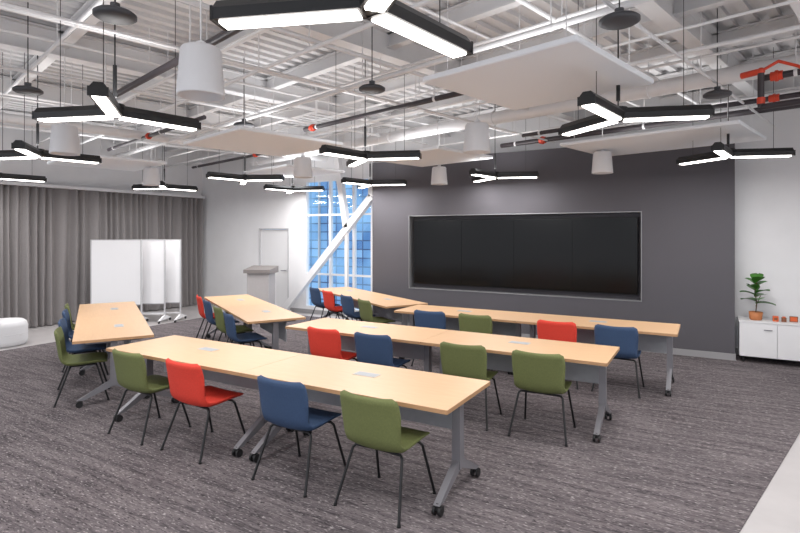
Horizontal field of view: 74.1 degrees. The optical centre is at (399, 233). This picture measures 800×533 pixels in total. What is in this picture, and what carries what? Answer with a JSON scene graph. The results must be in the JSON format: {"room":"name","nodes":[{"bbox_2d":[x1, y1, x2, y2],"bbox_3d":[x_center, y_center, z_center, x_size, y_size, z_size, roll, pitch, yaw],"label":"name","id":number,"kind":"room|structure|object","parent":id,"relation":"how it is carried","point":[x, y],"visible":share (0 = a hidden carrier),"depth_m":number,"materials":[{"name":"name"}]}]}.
{"room":"classroom","nodes":[
{"label":"classroom","id":0,"kind":"room"},
{"bbox_2d":[2,128,201,195],"bbox_3d":[-8.695,-0.225,9.090,0.150,4.250,13.050,0,0,30],"label":"wall","id":1,"kind":"structure","parent":0,"point":[181,174],"depth_m":12.17,"materials":[{"name":"white paint"}]},
{"bbox_2d":[0,0,799,168],"bbox_3d":[-2.219,-1.760,4.940,15.186,1.160,12.332,0,0,30],"label":"ceiling","id":2,"kind":"structure","parent":0,"point":[779,68],"depth_m":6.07,"materials":[{"name":"white metal"}]},
{"bbox_2d":[0,172,46,181],"bbox_3d":[-6.949,-1.643,9.270,1.296,1.393,1.237,0,0,30],"label":"pendant light","id":3,"kind":"object","parent":2,"relation":"hanging from","point":[3,176],"visible":0.9,"depth_m":9.39,"materials":[{"name":"black metal"}]},
{"bbox_2d":[12,2,43,95],"bbox_3d":[-3.694,-1.870,5.262,0.260,0.940,0.260,0,0,30],"label":"disc","id":4,"kind":"object","parent":2,"relation":"hanging from","point":[26,89],"depth_m":5.26,"materials":[{"name":"grey metal"}]},
{"bbox_2d":[0,52,101,163],"bbox_3d":[-4.520,-1.643,6.737,1.296,1.393,1.237,0,0,30],"label":"pendant light","id":5,"kind":"object","parent":2,"relation":"hanging from","point":[23,150],"visible":0.88,"depth_m":6.63,"materials":[{"name":"black metal"}]},
{"bbox_2d":[49,47,79,155],"bbox_3d":[-3.773,-1.623,5.966,0.300,1.445,0.300,0,0,30],"label":"speaker","id":6,"kind":"object","parent":2,"relation":"hanging from","point":[64,138],"visible":0.96,"depth_m":5.87},
{"bbox_2d":[0,127,204,327],"bbox_3d":[-7.639,-0.235,10.368,0.171,4.230,9.220,0,0,30],"label":"curtain","id":7,"kind":"object","parent":2,"relation":"hanging from","point":[46,230],"visible":0.7,"depth_m":11.37,"materials":[{"name":"fabric"}]},
{"bbox_2d":[47,125,166,170],"bbox_3d":[-5.254,-1.795,9.500,1.600,1.090,1.500,0,0,45],"label":"ceiling panel","id":8,"kind":"object","parent":2,"relation":"attached to","point":[108,162],"visible":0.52,"depth_m":9.47,"materials":[{"name":"white"}]},
{"bbox_2d":[92,0,136,24],"bbox_3d":[-1.854,-1.870,3.449,0.260,0.940,0.260,0,0,30],"label":"disc","id":9,"kind":"object","parent":2,"relation":"hanging from","point":[114,14],"depth_m":3.41,"materials":[{"name":"grey metal"}]},
{"bbox_2d":[32,0,200,130],"bbox_3d":[-2.327,-1.643,4.454,1.296,1.393,1.237,0,0,30],"label":"pendant light","id":10,"kind":"object","parent":2,"relation":"hanging from","point":[107,107],"visible":1,"depth_m":4.37,"materials":[{"name":"black metal"}]},
{"bbox_2d":[142,125,159,185],"bbox_3d":[-4.608,-1.623,9.819,0.300,1.445,0.300,0,0,30],"label":"speaker","id":11,"kind":"object","parent":2,"relation":"hanging from","point":[151,177],"visible":0.97,"depth_m":9.71},
{"bbox_2d":[132,125,197,190],"bbox_3d":[-4.967,-1.643,11.302,1.296,1.393,1.237,0,0,30],"label":"pendant light","id":12,"kind":"object","parent":2,"relation":"hanging from","point":[163,185],"visible":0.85,"depth_m":11.23,"materials":[{"name":"black metal"}]},
{"bbox_2d":[176,0,224,101],"bbox_3d":[-1.302,-1.623,3.465,0.300,1.445,0.300,0,0,30],"label":"speaker","id":13,"kind":"object","parent":2,"relation":"hanging from","point":[200,78],"visible":1,"depth_m":3.36},
{"bbox_2d":[234,119,253,127],"bbox_3d":[-2.039,-1.870,6.928,0.260,0.940,0.260,0,0,30],"label":"disc","id":14,"kind":"object","parent":2,"relation":"hanging from","point":[247,124],"depth_m":6.84,"materials":[{"name":"grey metal"}]},
{"bbox_2d":[206,157,283,184],"bbox_3d":[-2.878,-1.643,9.567,1.296,1.393,1.237,0,0,-30],"label":"pendant light","id":15,"kind":"object","parent":2,"relation":"hanging from","point":[243,179],"visible":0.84,"depth_m":9.36,"materials":[{"name":"black metal"}]},
{"bbox_2d":[183,47,342,156],"bbox_3d":[-1.927,-1.795,7.463,1.600,1.090,1.600,0,0,45],"label":"ceiling panel","id":16,"kind":"object","parent":2,"relation":"attached to","point":[239,138],"visible":0.85,"depth_m":7.24,"materials":[{"name":"white"}]},
{"bbox_2d":[243,164,344,177],"bbox_3d":[-2.172,-1.795,10.838,1.600,1.090,1.400,0,0,44],"label":"ceiling panel","id":17,"kind":"object","parent":2,"relation":"attached to","point":[287,170],"visible":0.56,"depth_m":10.60,"materials":[{"name":"white"}]},
{"bbox_2d":[264,156,324,193],"bbox_3d":[-2.483,-1.643,11.833,1.296,1.393,1.237,0,0,-30],"label":"pendant light","id":18,"kind":"object","parent":2,"relation":"hanging from","point":[288,189],"visible":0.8,"depth_m":11.62,"materials":[{"name":"black metal"}]},
{"bbox_2d":[293,155,311,178],"bbox_3d":[-1.549,-1.623,8.457,0.300,1.445,0.300,0,0,30],"label":"speaker","id":19,"kind":"object","parent":2,"relation":"hanging from","point":[302,165],"visible":0.94,"depth_m":8.34},
{"bbox_2d":[210,0,472,58],"bbox_3d":[-0.120,-1.643,2.418,1.296,1.393,1.237,0,0,30],"label":"pendant light","id":20,"kind":"object","parent":2,"relation":"hanging from","point":[396,16],"visible":1,"depth_m":2.35,"materials":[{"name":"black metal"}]},
{"bbox_2d":[319,60,421,166],"bbox_3d":[-0.545,-1.643,6.869,1.296,1.393,1.237,0,0,-30],"label":"pendant light","id":21,"kind":"object","parent":2,"relation":"hanging from","point":[357,157],"visible":0.84,"depth_m":6.68,"materials":[{"name":"black metal"}]},
{"bbox_2d":[359,26,384,93],"bbox_3d":[-0.275,-1.870,5.205,0.260,0.940,0.260,0,0,30],"label":"disc","id":22,"kind":"object","parent":2,"relation":"hanging from","point":[371,88],"depth_m":5.17,"materials":[{"name":"grey metal"}]},
{"bbox_2d":[341,121,406,188],"bbox_3d":[-0.684,-1.643,10.448,1.296,1.393,1.237,0,0,-30],"label":"pendant light","id":23,"kind":"object","parent":2,"relation":"hanging from","point":[361,183],"visible":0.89,"depth_m":10.24,"materials":[{"name":"black metal"}]},
{"bbox_2d":[0,0,799,155],"bbox_3d":[-2.086,-2.130,5.188,15.315,0.300,12.957,0,0,30],"label":"framing","id":24,"kind":"object","parent":2,"relation":"attached to","point":[392,47],"depth_m":6.47,"materials":[{"name":"white metal"}]},
{"bbox_2d":[373,87,492,166],"bbox_3d":[0.486,-1.795,8.842,1.600,1.090,1.400,0,0,44],"label":"ceiling panel","id":25,"kind":"object","parent":2,"relation":"attached to","point":[437,155],"visible":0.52,"depth_m":8.77,"materials":[{"name":"white"}]},
{"bbox_2d":[431,110,446,184],"bbox_3d":[0.713,-1.623,9.634,0.300,1.445,0.300,0,0,30],"label":"speaker","id":26,"kind":"object","parent":2,"relation":"hanging from","point":[439,173],"visible":0.96,"depth_m":9.52},
{"bbox_2d":[463,26,490,153],"bbox_3d":[0.848,-1.623,5.849,0.300,1.445,0.300,0,0,30],"label":"speaker","id":27,"kind":"object","parent":2,"relation":"hanging from","point":[476,136],"visible":0.96,"depth_m":5.74},
{"bbox_2d":[469,153,538,181],"bbox_3d":[1.525,-1.643,9.115,1.296,1.393,1.237,0,0,-30],"label":"pendant light","id":28,"kind":"object","parent":2,"relation":"hanging from","point":[480,175],"visible":0.87,"depth_m":8.93,"materials":[{"name":"black metal"}]},
{"bbox_2d":[423,0,653,109],"bbox_3d":[1.151,-1.795,4.393,1.350,1.090,1.400,0,0,45],"label":"ceiling panel","id":29,"kind":"object","parent":2,"relation":"attached to","point":[561,69],"visible":0.99,"depth_m":4.21,"materials":[{"name":"white"}]},
{"bbox_2d":[592,127,612,173],"bbox_3d":[2.998,-1.623,7.853,0.300,1.445,0.300,0,0,30],"label":"speaker","id":30,"kind":"object","parent":2,"relation":"hanging from","point":[602,163],"visible":0.97,"depth_m":7.74},
{"bbox_2d":[599,0,640,29],"bbox_3d":[1.462,-1.870,3.532,0.260,0.940,0.260,0,0,30],"label":"disc","id":31,"kind":"object","parent":2,"relation":"hanging from","point":[620,19],"depth_m":3.49,"materials":[{"name":"grey metal"}]},
{"bbox_2d":[558,0,714,135],"bbox_3d":[1.738,-1.643,4.523,1.296,1.393,1.237,0,0,-30],"label":"pendant light","id":32,"kind":"object","parent":2,"relation":"hanging from","point":[606,112],"visible":0.93,"depth_m":4.35,"materials":[{"name":"black metal"}]},
{"bbox_2d":[560,48,766,155],"bbox_3d":[3.574,-1.795,7.290,2.200,1.090,1.500,0,0,44],"label":"ceiling panel","id":33,"kind":"object","parent":2,"relation":"attached to","point":[702,135],"visible":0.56,"depth_m":7.01,"materials":[{"name":"white"}]},
{"bbox_2d":[703,8,731,98],"bbox_3d":[3.237,-1.870,5.406,0.260,0.940,0.260,0,0,30],"label":"disc","id":34,"kind":"object","parent":2,"relation":"hanging from","point":[718,93],"depth_m":5.38,"materials":[{"name":"grey metal"}]},
{"bbox_2d":[676,47,795,164],"bbox_3d":[4.000,-1.643,6.681,1.296,1.393,1.237,0,0,-30],"label":"pendant light","id":35,"kind":"object","parent":2,"relation":"hanging from","point":[720,150],"visible":0.77,"depth_m":6.53,"materials":[{"name":"black metal"}]},
{"bbox_2d":[0,304,799,532],"bbox_3d":[-2.048,1.950,5.253,15.500,0.100,13.050,0,0,30],"label":"floor","id":36,"kind":"structure","parent":0,"point":[777,510],"depth_m":3.99,"materials":[{"name":"concrete"}]},
{"bbox_2d":[0,317,27,347],"bbox_3d":[-6.799,1.681,9.064,0.732,0.437,0.732,0,0,30],"label":"ottoman","id":37,"kind":"object","parent":36,"relation":"on","point":[13,331],"visible":1,"depth_m":8.92,"materials":[{"name":"white fabric"}]},
{"bbox_2d":[90,240,148,320],"bbox_3d":[-6.020,1.006,11.250,1.100,1.774,0.600,0,0,0],"label":"whiteboard","id":38,"kind":"object","parent":36,"relation":"on","point":[115,265],"visible":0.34,"depth_m":11.24,"materials":[{"name":"white plastic"}]},
{"bbox_2d":[142,240,170,323],"bbox_3d":[-5.600,1.006,11.420,1.100,1.774,0.600,0,0,0],"label":"whiteboard","id":39,"kind":"object","parent":36,"relation":"on","point":[153,251],"visible":0.52,"depth_m":11.41,"materials":[{"name":"white plastic"}]},
{"bbox_2d":[281,127,375,318],"bbox_3d":[-1.747,-0.225,12.209,2.765,4.253,0.200,0,0,30],"label":"brace","id":40,"kind":"object","parent":36,"relation":"on","point":[348,224],"visible":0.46,"depth_m":11.91,"materials":[{"name":"white paint"}]},
{"bbox_2d":[0,315,799,532],"bbox_3d":[-1.829,1.897,5.034,11.599,0.006,12.850,0,0,30],"label":"carpet","id":41,"kind":"object","parent":36,"relation":"on","point":[700,458],"visible":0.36,"depth_m":4.45,"materials":[{"name":"grey carpet"}]},
{"bbox_2d":[53,326,109,407],"bbox_3d":[-3.679,1.488,6.144,0.558,0.813,0.552,0,0,-28],"label":"chair","id":42,"kind":"object","parent":41,"relation":"on","point":[70,360],"visible":1,"depth_m":6.07,"materials":[{"name":"green fabric"}]},
{"bbox_2d":[57,318,108,389],"bbox_3d":[-4.054,1.488,6.794,0.558,0.813,0.552,0,0,-28],"label":"chair","id":43,"kind":"object","parent":41,"relation":"on","point":[71,348],"visible":0.73,"depth_m":6.76,"materials":[{"name":"blue fabric"}]},
{"bbox_2d":[61,309,106,371],"bbox_3d":[-4.529,1.488,7.617,0.558,0.813,0.552,0,0,-28],"label":"chair","id":44,"kind":"object","parent":41,"relation":"on","point":[65,314],"visible":0.26,"depth_m":7.62,"materials":[{"name":"blue fabric"}]},
{"bbox_2d":[64,303,104,352],"bbox_3d":[-4.904,1.488,8.265,0.558,0.813,0.552,0,0,-33],"label":"chair","id":45,"kind":"object","parent":41,"relation":"on","point":[66,306],"visible":0.14,"depth_m":7.99,"materials":[{"name":"green fabric"}]},
{"bbox_2d":[77,301,141,369],"bbox_3d":[-4.461,1.521,8.119,0.800,0.746,1.730,0,0,-30],"label":"table","id":46,"kind":"object","parent":41,"relation":"on","point":[98,310],"visible":0.37,"depth_m":7.98,"materials":[{"name":"brown wood"}]},
{"bbox_2d":[72,315,153,407],"bbox_3d":[-3.594,1.521,6.618,0.800,0.746,1.730,0,0,-30],"label":"table","id":47,"kind":"object","parent":41,"relation":"on","point":[109,330],"visible":0.67,"depth_m":6.20,"materials":[{"name":"brown wood"}]},
{"bbox_2d":[107,348,191,445],"bbox_3d":[-2.409,1.488,5.109,0.552,0.813,0.558,0,0,32],"label":"chair","id":48,"kind":"object","parent":41,"relation":"on","point":[130,368],"visible":0.83,"depth_m":4.89,"materials":[{"name":"green fabric"}]},
{"bbox_2d":[131,239,186,322],"bbox_3d":[-5.330,1.006,11.590,1.100,1.774,0.600,0,0,0],"label":"whiteboard","id":49,"kind":"object","parent":41,"relation":"on","point":[173,246],"visible":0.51,"depth_m":11.58,"materials":[{"name":"white plastic"}]},
{"bbox_2d":[106,335,300,456],"bbox_3d":[-1.950,1.521,5.225,1.892,0.746,0.800,0,0,30],"label":"table","id":50,"kind":"object","parent":41,"relation":"on","point":[222,362],"visible":0.73,"depth_m":5.18,"materials":[{"name":"brown wood"}]},
{"bbox_2d":[160,358,248,464],"bbox_3d":[-1.733,1.488,4.719,0.552,0.813,0.558,0,0,32],"label":"chair","id":51,"kind":"object","parent":41,"relation":"on","point":[186,381],"visible":1,"depth_m":4.51,"materials":[{"name":"red fabric"}]},
{"bbox_2d":[196,295,231,341],"bbox_3d":[-3.319,1.488,9.412,0.558,0.813,0.552,0,0,-28],"label":"chair","id":52,"kind":"object","parent":41,"relation":"on","point":[199,299],"visible":0.51,"depth_m":9.17,"materials":[{"name":"red fabric"}]},
{"bbox_2d":[203,299,239,340],"bbox_3d":[-2.968,1.488,8.805,0.558,0.813,0.552,0,0,-32],"label":"chair","id":53,"kind":"object","parent":41,"relation":"on","point":[207,305],"visible":0.56,"depth_m":8.56,"materials":[{"name":"blue fabric"}]},
{"bbox_2d":[213,306,253,345],"bbox_3d":[-2.529,1.488,8.043,0.558,0.813,0.552,0,0,-32],"label":"chair","id":54,"kind":"object","parent":41,"relation":"on","point":[219,318],"visible":0.73,"depth_m":7.86,"materials":[{"name":"green fabric"}]},
{"bbox_2d":[204,294,270,347],"bbox_3d":[-2.853,1.521,9.226,0.800,0.746,1.600,0,0,-30],"label":"table","id":55,"kind":"object","parent":41,"relation":"on","point":[229,300],"visible":0.31,"depth_m":9.18,"materials":[{"name":"brown wood"}]},
{"bbox_2d":[223,312,266,347],"bbox_3d":[-2.168,1.488,7.420,0.558,0.813,0.552,0,0,-32],"label":"chair","id":56,"kind":"object","parent":41,"relation":"on","point":[251,337],"visible":0.87,"depth_m":7.26,"materials":[{"name":"blue fabric"}]},
{"bbox_2d":[243,265,278,304],"bbox_3d":[-3.208,1.319,12.244,0.640,1.150,0.500,0,0,10],"label":"podium","id":57,"kind":"object","parent":41,"relation":"on","point":[260,279],"visible":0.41,"depth_m":12.07,"materials":[{"name":"laminate"}]},
{"bbox_2d":[222,304,305,349],"bbox_3d":[-2.052,1.521,7.837,0.800,0.746,1.600,0,0,-30],"label":"table","id":58,"kind":"object","parent":41,"relation":"on","point":[272,318],"visible":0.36,"depth_m":7.55,"materials":[{"name":"brown wood"}]},
{"bbox_2d":[251,375,345,497],"bbox_3d":[-0.780,1.488,4.169,0.552,0.813,0.558,0,0,31],"label":"chair","id":59,"kind":"object","parent":41,"relation":"on","point":[284,404],"visible":0.98,"depth_m":3.95,"materials":[{"name":"blue fabric"}]},
{"bbox_2d":[309,287,339,320],"bbox_3d":[-1.546,1.488,10.882,0.558,0.813,0.552,0,0,-32],"label":"chair","id":60,"kind":"object","parent":41,"relation":"on","point":[315,294],"visible":0.62,"depth_m":10.69,"materials":[{"name":"blue fabric"}]},
{"bbox_2d":[307,326,357,361],"bbox_3d":[-0.769,1.488,6.310,0.552,0.813,0.558,0,0,33],"label":"chair","id":61,"kind":"object","parent":41,"relation":"on","point":[322,342],"visible":0.65,"depth_m":6.08,"materials":[{"name":"red fabric"}]},
{"bbox_2d":[322,290,354,319],"bbox_3d":[-1.196,1.488,10.276,0.558,0.813,0.552,0,0,-31],"label":"chair","id":62,"kind":"object","parent":41,"relation":"on","point":[328,297],"visible":0.66,"depth_m":10.08,"materials":[{"name":"red fabric"}]},
{"bbox_2d":[318,287,380,320],"bbox_3d":[-1.080,1.521,10.696,0.800,0.746,1.600,0,0,-30],"label":"table","id":63,"kind":"object","parent":41,"relation":"on","point":[337,291],"visible":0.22,"depth_m":10.74,"materials":[{"name":"brown wood"}]},
{"bbox_2d":[340,294,375,320],"bbox_3d":[-0.756,1.488,9.514,0.558,0.813,0.552,0,0,-31],"label":"chair","id":64,"kind":"object","parent":41,"relation":"on","point":[347,302],"visible":0.59,"depth_m":9.32,"materials":[{"name":"blue fabric"}]},
{"bbox_2d":[240,354,489,516],"bbox_3d":[-0.311,1.521,4.279,1.892,0.746,0.800,0,0,30],"label":"table","id":65,"kind":"object","parent":41,"relation":"on","point":[435,399],"visible":0.82,"depth_m":4.11,"materials":[{"name":"brown wood"}]},
{"bbox_2d":[285,318,448,371],"bbox_3d":[-0.414,1.521,6.486,1.892,0.746,0.800,0,0,30],"label":"table","id":66,"kind":"object","parent":41,"relation":"on","point":[406,340],"visible":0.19,"depth_m":6.39,"materials":[{"name":"brown wood"}]},
{"bbox_2d":[358,298,394,323],"bbox_3d":[-0.396,1.488,8.891,0.558,0.813,0.552,0,0,-29],"label":"chair","id":67,"kind":"object","parent":41,"relation":"on","point":[365,308],"visible":0.64,"depth_m":8.72,"materials":[{"name":"green fabric"}]},
{"bbox_2d":[354,332,410,368],"bbox_3d":[-0.188,1.488,5.974,0.552,0.813,0.558,0,0,31],"label":"chair","id":68,"kind":"object","parent":41,"relation":"on","point":[372,349],"visible":0.7,"depth_m":5.75,"materials":[{"name":"blue fabric"}]},
{"bbox_2d":[333,390,435,528],"bbox_3d":[-0.096,1.488,3.774,0.552,0.813,0.558,0,0,32],"label":"chair","id":69,"kind":"object","parent":41,"relation":"on","point":[372,423],"visible":1,"depth_m":3.56,"materials":[{"name":"green fabric"}]},
{"bbox_2d":[351,294,427,325],"bbox_3d":[-0.279,1.521,9.308,0.800,0.746,1.600,0,0,-30],"label":"table","id":70,"kind":"object","parent":41,"relation":"on","point":[385,305],"visible":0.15,"depth_m":9.18,"materials":[{"name":"brown wood"}]},
{"bbox_2d":[411,309,445,365],"bbox_3d":[0.521,1.488,7.701,0.552,0.813,0.558,0,0,28],"label":"chair","id":71,"kind":"object","parent":41,"relation":"on","point":[427,319],"visible":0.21,"depth_m":7.46,"materials":[{"name":"blue fabric"}]},
{"bbox_2d":[394,304,532,374],"bbox_3d":[0.926,1.521,7.848,1.892,0.746,0.800,0,0,30],"label":"table","id":72,"kind":"object","parent":41,"relation":"on","point":[503,322],"visible":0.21,"depth_m":7.78,"materials":[{"name":"brown wood"}]},
{"bbox_2d":[440,341,501,430],"bbox_3d":[0.722,1.488,5.449,0.552,0.813,0.558,0,0,27],"label":"chair","id":73,"kind":"object","parent":41,"relation":"on","point":[468,361],"visible":0.76,"depth_m":5.21,"materials":[{"name":"green fabric"}]},
{"bbox_2d":[458,313,492,370],"bbox_3d":[1.126,1.488,7.352,0.552,0.813,0.558,0,0,32],"label":"chair","id":74,"kind":"object","parent":41,"relation":"on","point":[467,323],"visible":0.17,"depth_m":7.11,"materials":[{"name":"green fabric"}]},
{"bbox_2d":[420,330,619,442],"bbox_3d":[1.226,1.521,5.539,1.892,0.746,0.800,0,0,30],"label":"table","id":75,"kind":"object","parent":41,"relation":"on","point":[584,362],"visible":0.62,"depth_m":5.39,"materials":[{"name":"brown wood"}]},
{"bbox_2d":[507,350,575,446],"bbox_3d":[1.371,1.488,5.074,0.552,0.813,0.558,0,0,28],"label":"chair","id":76,"kind":"object","parent":41,"relation":"on","point":[537,373],"visible":1,"depth_m":4.86,"materials":[{"name":"green fabric"}]},
{"bbox_2d":[537,319,578,389],"bbox_3d":[2.062,1.488,6.811,0.552,0.813,0.558,0,0,30],"label":"chair","id":77,"kind":"object","parent":41,"relation":"on","point":[548,330],"visible":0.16,"depth_m":6.57,"materials":[{"name":"red fabric"}]},
{"bbox_2d":[517,313,679,396],"bbox_3d":[2.566,1.521,6.901,1.892,0.746,0.800,0,0,30],"label":"table","id":78,"kind":"object","parent":41,"relation":"on","point":[652,336],"visible":0.54,"depth_m":6.75,"materials":[{"name":"brown wood"}]},
{"bbox_2d":[591,324,644,398],"bbox_3d":[2.668,1.488,6.462,0.552,0.813,0.558,0,0,31],"label":"chair","id":79,"kind":"object","parent":41,"relation":"on","point":[626,338],"visible":0.66,"depth_m":6.23,"materials":[{"name":"blue fabric"}]},
{"bbox_2d":[737,316,799,361],"bbox_3d":[5.725,1.585,7.686,1.390,0.619,0.462,0,0,30],"label":"credenza","id":80,"kind":"object","parent":41,"relation":"on","point":[765,338],"visible":0.99,"depth_m":7.66,"materials":[{"name":"white paint"}]},
{"bbox_2d":[740,273,775,320],"bbox_3d":[5.298,0.930,7.899,0.396,0.689,0.438,0,0,-18],"label":"leaf plant","id":81,"kind":"object","parent":80,"relation":"on","point":[756,315],"visible":1,"depth_m":7.86,"materials":[{"name":"green plant"}]},
{"bbox_2d":[772,316,778,321],"bbox_3d":[5.487,1.238,7.743,0.070,0.075,0.072,0,0,30],"label":"box","id":82,"kind":"object","parent":80,"relation":"on","point":[774,318],"visible":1,"depth_m":7.71,"materials":[{"name":"orange"}]},
{"bbox_2d":[781,316,786,321],"bbox_3d":[5.574,1.238,7.694,0.060,0.075,0.060,0,0,30],"label":"candle jar","id":83,"kind":"object","parent":80,"relation":"on","point":[783,319],"visible":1,"depth_m":7.67,"materials":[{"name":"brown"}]},
{"bbox_2d":[789,316,797,321],"bbox_3d":[5.702,1.235,7.676,0.100,0.080,0.022,0,0,30],"label":"picture frame","id":84,"kind":"object","parent":80,"relation":"on","point":[791,318],"visible":1,"depth_m":7.67,"materials":[{"name":"orange"}]},
{"bbox_2d":[202,88,799,347],"bbox_3d":[1.177,-0.225,10.839,15.200,4.250,0.150,0,0,30],"label":"wall","id":85,"kind":"structure","parent":0,"point":[767,190],"depth_m":9.50,"materials":[{"name":"white paint"}]},
{"bbox_2d":[259,228,288,297],"bbox_3d":[-3.135,0.875,13.290,1.000,2.050,0.115,0,0,30],"label":"trim","id":86,"kind":"structure","parent":85,"relation":"attached to","point":[260,229],"depth_m":13.29,"materials":[{"name":"grey paint"}]},
{"bbox_2d":[261,230,287,306],"bbox_3d":[-3.146,0.890,13.271,0.920,2.000,0.120,0,0,30],"label":"door","id":87,"kind":"structure","parent":85,"relation":"in","point":[274,243],"depth_m":13.21,"materials":[{"name":"white paint"}]},
{"bbox_2d":[372,143,734,353],"bbox_3d":[2.342,0.200,9.782,6.475,3.400,0.485,0,0,30],"label":"wall","id":88,"kind":"structure","parent":0,"point":[688,211],"depth_m":8.88,"materials":[{"name":"paint"}]},
{"bbox_2d":[210,302,738,360],"bbox_3d":[1.158,1.850,10.466,14.840,0.100,0.514,0,0,30],"label":"baseboard","id":89,"kind":"structure","parent":88,"relation":"attached to","point":[696,353],"depth_m":8.28,"materials":[{"name":"grey"}]},
{"bbox_2d":[409,211,641,301],"bbox_3d":[2.095,0.365,9.749,4.320,1.470,0.198,0,0,30],"label":"trim","id":90,"kind":"structure","parent":88,"relation":"attached to","point":[411,218],"depth_m":9.93,"materials":[{"name":"silver metal"}]},
{"bbox_2d":[414,217,638,294],"bbox_3d":[2.122,0.360,9.775,4.160,1.280,0.148,0,0,30],"label":"wall display","id":91,"kind":"object","parent":88,"relation":"attached to","point":[599,254],"visible":1,"depth_m":9.54,"materials":[{"name":"black glass"}]},
{"bbox_2d":[787,0,799,21],"bbox_3d":[2.117,-2.090,2.022,4.735,0.500,11.580,0,0,30],"label":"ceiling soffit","id":92,"kind":"structure","parent":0,"point":[795,6],"depth_m":4.32,"materials":[{"name":"white paint"}]},
{"label":"outside","id":93,"kind":"structure","parent":0,"visible":0},
{"bbox_2d":[265,176,371,311],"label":"window","id":94,"kind":"structure","parent":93,"point":[318,200],"depth_m":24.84,"materials":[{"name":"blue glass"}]}
]}

